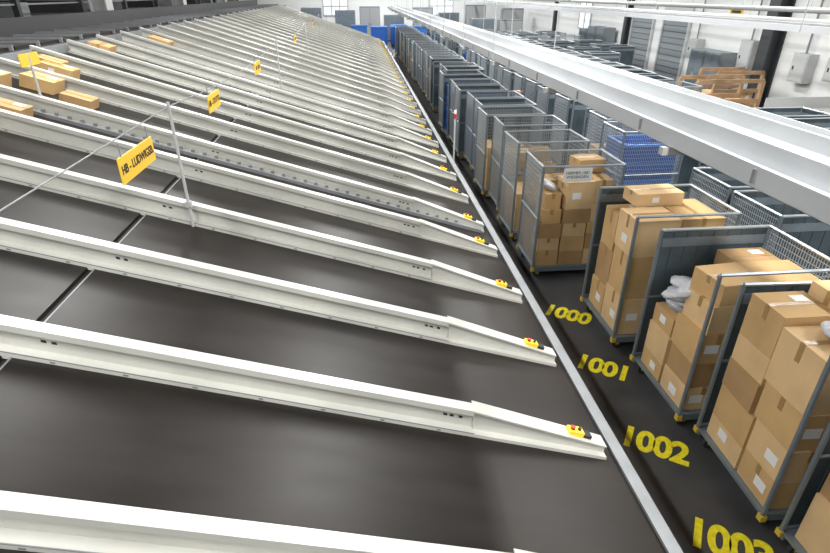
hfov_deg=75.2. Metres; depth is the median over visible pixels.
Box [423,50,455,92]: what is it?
roll cage
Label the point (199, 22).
chute
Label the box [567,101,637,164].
roll cage
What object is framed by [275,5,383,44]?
chute
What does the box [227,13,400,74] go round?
chute
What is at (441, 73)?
roll cage
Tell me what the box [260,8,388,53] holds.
chute
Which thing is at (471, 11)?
tall cabinet
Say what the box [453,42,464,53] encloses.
roll cage
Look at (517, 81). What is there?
roll cage
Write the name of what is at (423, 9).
tall cabinet
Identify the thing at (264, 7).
chute
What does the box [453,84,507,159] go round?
roll cage
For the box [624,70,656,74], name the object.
roll cage
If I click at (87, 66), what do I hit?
chute
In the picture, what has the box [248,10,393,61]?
chute
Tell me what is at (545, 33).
roll cage
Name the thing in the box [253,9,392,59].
chute
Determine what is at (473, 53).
roll cage
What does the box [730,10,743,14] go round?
wall sign
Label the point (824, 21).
ceiling pipe
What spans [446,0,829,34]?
cable tray
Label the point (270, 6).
chute
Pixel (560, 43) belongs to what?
roll cage
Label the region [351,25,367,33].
container
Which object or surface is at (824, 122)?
roll cage
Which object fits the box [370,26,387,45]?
container
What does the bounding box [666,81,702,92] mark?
roll cage
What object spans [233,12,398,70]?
chute
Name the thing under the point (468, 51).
roll cage
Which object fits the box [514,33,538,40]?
roll cage
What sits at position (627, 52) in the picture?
roll cage
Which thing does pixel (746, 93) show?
wooden rack
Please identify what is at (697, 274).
roll cage
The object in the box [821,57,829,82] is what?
electrical box
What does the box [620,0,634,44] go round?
wall column
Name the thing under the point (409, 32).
roll cage
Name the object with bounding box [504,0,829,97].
wall
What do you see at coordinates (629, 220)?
roll cage
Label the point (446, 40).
roll cage
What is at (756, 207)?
roll cage
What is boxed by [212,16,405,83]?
chute
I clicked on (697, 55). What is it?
storage cabinet
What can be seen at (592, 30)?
storage cabinet
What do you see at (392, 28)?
container
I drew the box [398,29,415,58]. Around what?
roll cage
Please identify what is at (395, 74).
chute
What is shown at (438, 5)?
window
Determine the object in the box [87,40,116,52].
cardboard box
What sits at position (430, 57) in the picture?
roll cage
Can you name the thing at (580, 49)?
roll cage
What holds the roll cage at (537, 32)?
on the floor
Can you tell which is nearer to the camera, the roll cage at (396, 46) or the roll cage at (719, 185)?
the roll cage at (719, 185)
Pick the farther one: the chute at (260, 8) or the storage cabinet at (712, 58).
the chute at (260, 8)
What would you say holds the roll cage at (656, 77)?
on the floor
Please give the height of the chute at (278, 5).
3.210 m
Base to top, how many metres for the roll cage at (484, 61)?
1.817 m
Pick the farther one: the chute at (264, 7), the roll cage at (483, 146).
the chute at (264, 7)
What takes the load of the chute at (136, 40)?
on the floor
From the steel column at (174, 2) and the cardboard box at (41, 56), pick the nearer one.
the cardboard box at (41, 56)
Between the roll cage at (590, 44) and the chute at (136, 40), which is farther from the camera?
the roll cage at (590, 44)
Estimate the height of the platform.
4.200 m
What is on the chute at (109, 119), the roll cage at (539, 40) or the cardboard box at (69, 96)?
the cardboard box at (69, 96)
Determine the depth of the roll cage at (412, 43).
26.93 m
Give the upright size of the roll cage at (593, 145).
1.817 m
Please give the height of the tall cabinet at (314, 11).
2.800 m
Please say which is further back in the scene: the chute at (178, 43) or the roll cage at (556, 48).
the roll cage at (556, 48)
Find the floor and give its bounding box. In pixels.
[387,41,789,552]
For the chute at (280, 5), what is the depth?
40.10 m
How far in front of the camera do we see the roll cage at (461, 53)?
24.73 m
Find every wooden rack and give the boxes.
[677,74,765,107]
[697,67,765,107]
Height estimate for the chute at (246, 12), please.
3.210 m
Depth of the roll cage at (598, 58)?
19.62 m
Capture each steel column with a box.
[88,0,113,11]
[171,0,186,5]
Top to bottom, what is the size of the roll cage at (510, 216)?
1.817 m
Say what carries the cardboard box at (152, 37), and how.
on the chute at (136, 40)
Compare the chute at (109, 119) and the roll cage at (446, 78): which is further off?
the roll cage at (446, 78)
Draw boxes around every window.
[322,0,347,15]
[429,0,453,15]
[577,3,592,28]
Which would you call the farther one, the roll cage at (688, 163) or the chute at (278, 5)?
the chute at (278, 5)
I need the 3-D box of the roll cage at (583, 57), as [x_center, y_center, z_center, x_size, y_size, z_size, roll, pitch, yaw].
[6.320,-7.611,21.064,1.252,1.817,0.902,-1,28,-3]
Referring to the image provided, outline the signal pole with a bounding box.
[453,110,456,160]
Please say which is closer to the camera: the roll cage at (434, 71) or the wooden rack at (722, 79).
the wooden rack at (722, 79)
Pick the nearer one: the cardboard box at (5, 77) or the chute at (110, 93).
the cardboard box at (5, 77)
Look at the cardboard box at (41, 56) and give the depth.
8.88 m
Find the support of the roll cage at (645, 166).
on the floor
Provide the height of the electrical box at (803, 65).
6.700 m
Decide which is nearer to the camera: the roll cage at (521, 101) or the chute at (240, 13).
the roll cage at (521, 101)
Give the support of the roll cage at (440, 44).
on the floor
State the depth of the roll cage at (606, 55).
22.01 m
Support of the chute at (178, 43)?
on the floor
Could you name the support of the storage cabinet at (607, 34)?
on the floor
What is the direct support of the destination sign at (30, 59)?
attached to the chute at (109, 119)
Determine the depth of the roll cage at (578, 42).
27.65 m
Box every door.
[627,5,657,69]
[653,7,694,84]
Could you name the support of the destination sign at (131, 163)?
hanging from the wire
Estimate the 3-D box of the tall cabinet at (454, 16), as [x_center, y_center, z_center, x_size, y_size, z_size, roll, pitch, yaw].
[3.042,-22.721,49.097,1.800,2.400,0.855,-3,28,-5]
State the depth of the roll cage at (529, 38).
30.73 m
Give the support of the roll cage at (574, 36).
on the floor
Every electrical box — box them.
[685,0,705,57]
[735,0,762,70]
[786,0,823,83]
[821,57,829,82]
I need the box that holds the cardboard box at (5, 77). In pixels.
[0,70,11,86]
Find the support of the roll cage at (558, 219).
on the floor
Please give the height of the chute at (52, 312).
3.210 m
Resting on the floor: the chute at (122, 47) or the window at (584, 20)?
the chute at (122, 47)
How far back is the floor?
5.59 m
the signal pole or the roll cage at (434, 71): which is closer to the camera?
the signal pole
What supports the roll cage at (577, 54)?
on the floor
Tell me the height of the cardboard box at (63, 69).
0.307 m
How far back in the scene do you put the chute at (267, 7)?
34.38 m
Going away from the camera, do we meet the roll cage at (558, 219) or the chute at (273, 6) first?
the roll cage at (558, 219)
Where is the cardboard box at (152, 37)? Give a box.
[147,35,173,45]
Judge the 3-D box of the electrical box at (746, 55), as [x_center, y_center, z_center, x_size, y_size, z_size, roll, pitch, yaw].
[12.700,-10.859,19.309,0.380,6.800,0.700,-3,28,-5]
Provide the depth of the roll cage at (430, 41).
27.55 m
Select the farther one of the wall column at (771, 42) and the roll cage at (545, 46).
the roll cage at (545, 46)
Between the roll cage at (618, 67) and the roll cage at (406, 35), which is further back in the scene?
the roll cage at (406, 35)
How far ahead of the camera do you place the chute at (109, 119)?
7.96 m
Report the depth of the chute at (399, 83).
20.41 m
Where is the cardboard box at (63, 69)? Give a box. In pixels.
[38,60,79,78]
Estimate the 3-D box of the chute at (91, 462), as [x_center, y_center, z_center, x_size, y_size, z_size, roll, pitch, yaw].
[-2.005,1.067,3.111,7.450,3.210,1.362,-3,28,-5]
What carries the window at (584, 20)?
in the wall at (718, 37)
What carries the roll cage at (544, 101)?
on the floor
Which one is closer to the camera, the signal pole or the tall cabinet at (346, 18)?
the signal pole
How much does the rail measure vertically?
0.625 m
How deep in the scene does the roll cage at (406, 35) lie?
31.04 m
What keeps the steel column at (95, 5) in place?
on the floor
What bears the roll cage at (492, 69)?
on the floor
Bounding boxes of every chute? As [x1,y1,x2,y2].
[0,57,471,203]
[0,77,487,232]
[0,109,500,257]
[0,130,525,303]
[0,180,560,366]
[0,249,610,459]
[0,356,665,552]
[0,549,39,552]
[29,45,459,180]
[66,39,449,162]
[96,34,440,147]
[120,31,433,134]
[140,27,428,124]
[157,25,423,115]
[171,22,418,106]
[183,20,414,99]
[194,18,410,93]
[204,17,408,88]
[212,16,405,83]
[220,14,402,78]
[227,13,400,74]
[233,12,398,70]
[239,11,396,67]
[244,11,394,64]
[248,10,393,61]
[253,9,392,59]
[257,9,390,56]
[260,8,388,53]
[264,7,387,51]
[267,7,387,50]
[270,6,385,47]
[273,6,384,45]
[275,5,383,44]
[278,5,382,42]
[280,5,382,41]
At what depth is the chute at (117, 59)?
11.16 m
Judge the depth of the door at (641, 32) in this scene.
28.46 m
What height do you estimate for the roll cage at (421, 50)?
1.817 m
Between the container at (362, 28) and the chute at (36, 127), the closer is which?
the chute at (36, 127)
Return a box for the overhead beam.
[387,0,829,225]
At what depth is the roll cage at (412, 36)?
30.13 m
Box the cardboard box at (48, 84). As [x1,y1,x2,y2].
[19,71,64,94]
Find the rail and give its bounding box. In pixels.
[383,41,682,552]
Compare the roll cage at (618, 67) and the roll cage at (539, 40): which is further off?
the roll cage at (539, 40)
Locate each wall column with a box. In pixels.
[552,2,558,30]
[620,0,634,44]
[747,0,795,107]
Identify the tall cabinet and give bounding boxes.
[300,7,321,18]
[335,10,355,28]
[359,6,379,34]
[384,14,403,40]
[412,7,432,34]
[438,12,458,21]
[464,5,485,24]
[469,18,495,29]
[496,19,522,32]
[500,8,523,18]
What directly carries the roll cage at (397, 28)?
on the floor
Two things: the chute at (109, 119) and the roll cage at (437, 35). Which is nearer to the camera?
the chute at (109, 119)
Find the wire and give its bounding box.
[0,10,327,226]
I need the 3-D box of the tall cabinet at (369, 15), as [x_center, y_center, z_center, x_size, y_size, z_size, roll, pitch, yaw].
[-4.072,-22.851,48.808,1.800,2.900,0.855,-3,28,-5]
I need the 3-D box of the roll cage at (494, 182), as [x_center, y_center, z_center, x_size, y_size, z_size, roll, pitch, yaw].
[2.223,-2.241,10.878,1.252,1.817,0.902,-2,28,-4]
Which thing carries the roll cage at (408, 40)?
on the floor
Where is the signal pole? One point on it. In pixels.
(455, 111)
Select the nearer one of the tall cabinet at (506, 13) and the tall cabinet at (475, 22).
the tall cabinet at (475, 22)
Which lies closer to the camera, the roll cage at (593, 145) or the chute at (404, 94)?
the roll cage at (593, 145)
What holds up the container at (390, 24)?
on the floor
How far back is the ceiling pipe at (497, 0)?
19.88 m
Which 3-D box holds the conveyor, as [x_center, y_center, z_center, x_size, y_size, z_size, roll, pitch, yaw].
[-8.755,-7.919,19.844,2.120,3.500,52.000,-3,28,-5]
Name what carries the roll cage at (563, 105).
on the floor
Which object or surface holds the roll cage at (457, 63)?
on the floor
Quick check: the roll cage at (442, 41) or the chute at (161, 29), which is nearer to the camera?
the chute at (161, 29)
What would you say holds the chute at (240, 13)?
on the floor
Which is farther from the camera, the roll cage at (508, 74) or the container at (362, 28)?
the container at (362, 28)
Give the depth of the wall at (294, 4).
53.68 m
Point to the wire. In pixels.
(188, 204)
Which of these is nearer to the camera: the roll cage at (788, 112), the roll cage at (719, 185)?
the roll cage at (719, 185)
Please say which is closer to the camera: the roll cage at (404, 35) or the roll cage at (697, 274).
the roll cage at (697, 274)
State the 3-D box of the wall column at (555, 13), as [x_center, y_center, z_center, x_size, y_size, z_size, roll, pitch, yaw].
[10.485,-20.865,39.573,0.380,8.000,0.460,-3,28,-5]
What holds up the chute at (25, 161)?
on the floor
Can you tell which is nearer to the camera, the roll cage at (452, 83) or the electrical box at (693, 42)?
the roll cage at (452, 83)
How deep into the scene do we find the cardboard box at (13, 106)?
6.63 m
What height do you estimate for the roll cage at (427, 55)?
1.817 m
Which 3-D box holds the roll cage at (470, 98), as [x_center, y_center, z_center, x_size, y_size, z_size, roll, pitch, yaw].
[1.949,-3.644,13.539,1.252,1.817,0.902,-3,28,-5]
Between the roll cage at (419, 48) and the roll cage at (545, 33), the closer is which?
the roll cage at (419, 48)
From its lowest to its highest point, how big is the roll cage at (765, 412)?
1.950 m
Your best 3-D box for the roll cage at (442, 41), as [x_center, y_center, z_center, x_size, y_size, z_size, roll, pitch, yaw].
[2.088,-12.507,30.349,1.252,1.817,0.902,-2,28,-4]
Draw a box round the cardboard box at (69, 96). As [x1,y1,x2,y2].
[59,90,99,109]
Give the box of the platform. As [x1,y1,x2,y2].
[0,0,237,17]
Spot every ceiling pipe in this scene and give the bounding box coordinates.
[478,0,829,23]
[497,0,827,19]
[532,0,829,13]
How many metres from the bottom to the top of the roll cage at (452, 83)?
1.817 m
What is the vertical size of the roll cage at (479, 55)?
1.817 m
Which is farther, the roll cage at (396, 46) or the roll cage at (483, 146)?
the roll cage at (396, 46)
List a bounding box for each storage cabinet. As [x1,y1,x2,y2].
[578,28,587,38]
[587,26,605,38]
[596,27,615,43]
[684,48,720,90]
[699,51,737,89]
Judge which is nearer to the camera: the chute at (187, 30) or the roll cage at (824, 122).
the roll cage at (824, 122)
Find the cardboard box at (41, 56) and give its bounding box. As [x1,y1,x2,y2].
[33,54,68,67]
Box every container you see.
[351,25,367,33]
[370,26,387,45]
[389,26,406,46]
[390,24,406,25]
[409,26,426,34]
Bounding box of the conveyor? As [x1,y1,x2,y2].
[0,0,283,61]
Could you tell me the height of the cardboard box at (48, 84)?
0.311 m
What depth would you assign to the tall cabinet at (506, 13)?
45.54 m
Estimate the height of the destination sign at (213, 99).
0.300 m
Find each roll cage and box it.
[395,27,412,54]
[397,28,415,45]
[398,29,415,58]
[399,30,419,57]
[400,31,420,63]
[403,34,424,67]
[406,35,427,66]
[407,36,429,68]
[407,38,431,75]
[411,42,437,81]
[412,40,437,74]
[415,43,443,82]
[418,46,446,89]
[420,48,450,93]
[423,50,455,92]
[425,53,458,102]
[428,55,464,103]
[430,58,466,112]
[435,33,442,51]
[438,62,477,111]
[438,70,482,132]
[440,36,450,48]
[442,74,490,141]
[443,66,484,74]
[445,39,450,49]
[449,79,500,143]
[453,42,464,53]
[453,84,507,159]
[459,45,465,59]
[463,91,524,170]
[466,49,472,64]
[470,97,536,174]
[471,51,477,64]
[473,105,545,198]
[476,53,483,65]
[480,56,496,82]
[488,60,496,82]
[488,115,567,212]
[496,65,509,84]
[497,129,589,241]
[502,69,525,96]
[512,73,527,95]
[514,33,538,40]
[516,149,626,276]
[524,78,542,103]
[525,36,550,43]
[533,85,555,145]
[536,31,559,39]
[538,39,562,42]
[541,45,557,47]
[542,32,565,41]
[545,40,574,48]
[549,47,567,51]
[551,93,574,170]
[554,35,580,40]
[556,50,576,55]
[562,52,584,55]
[567,46,600,55]
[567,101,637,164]
[573,39,602,50]
[576,56,598,60]
[580,183,741,346]
[583,51,620,64]
[584,110,640,154]
[587,58,609,64]
[589,43,621,47]
[597,62,625,65]
[598,121,683,185]
[601,45,634,65]
[611,66,641,69]
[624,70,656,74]
[630,224,829,424]
[642,75,673,83]
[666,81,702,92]
[669,155,706,183]
[689,167,755,216]
[693,280,829,523]
[724,190,829,279]
[755,107,829,117]
[774,421,829,552]
[790,117,829,129]
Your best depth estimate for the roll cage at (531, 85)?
15.30 m
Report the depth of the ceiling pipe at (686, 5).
12.63 m
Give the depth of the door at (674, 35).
25.71 m
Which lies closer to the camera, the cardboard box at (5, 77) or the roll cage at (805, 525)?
the roll cage at (805, 525)
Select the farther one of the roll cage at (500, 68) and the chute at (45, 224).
the roll cage at (500, 68)
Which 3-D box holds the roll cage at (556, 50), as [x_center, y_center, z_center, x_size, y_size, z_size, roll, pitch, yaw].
[6.117,-8.717,23.162,1.252,1.817,0.902,-4,28,-7]
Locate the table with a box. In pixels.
[764,97,829,113]
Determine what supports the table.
on the floor
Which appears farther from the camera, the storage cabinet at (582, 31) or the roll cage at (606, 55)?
the storage cabinet at (582, 31)
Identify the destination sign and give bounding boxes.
[17,51,41,95]
[116,126,155,184]
[206,81,220,113]
[253,56,260,75]
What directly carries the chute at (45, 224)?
on the floor
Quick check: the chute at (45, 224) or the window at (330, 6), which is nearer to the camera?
the chute at (45, 224)
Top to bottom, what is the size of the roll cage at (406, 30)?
1.817 m
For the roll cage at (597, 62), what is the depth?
19.02 m
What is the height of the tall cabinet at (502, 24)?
2.200 m
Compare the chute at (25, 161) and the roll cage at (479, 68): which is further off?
the roll cage at (479, 68)
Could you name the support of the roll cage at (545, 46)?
on the floor
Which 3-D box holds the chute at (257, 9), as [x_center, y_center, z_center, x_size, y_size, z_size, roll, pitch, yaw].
[-5.167,-13.976,31.643,7.450,3.210,1.422,-3,28,-5]
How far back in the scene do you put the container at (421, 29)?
43.94 m
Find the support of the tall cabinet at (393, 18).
on the floor
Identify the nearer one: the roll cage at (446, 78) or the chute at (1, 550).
the chute at (1, 550)
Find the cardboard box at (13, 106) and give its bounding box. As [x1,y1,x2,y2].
[0,97,32,116]
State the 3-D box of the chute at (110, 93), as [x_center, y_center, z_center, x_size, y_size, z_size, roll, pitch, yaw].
[-2.720,-2.335,9.564,7.450,3.210,1.422,-3,28,-5]
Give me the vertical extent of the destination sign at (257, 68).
0.300 m
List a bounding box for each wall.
[235,0,504,30]
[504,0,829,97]

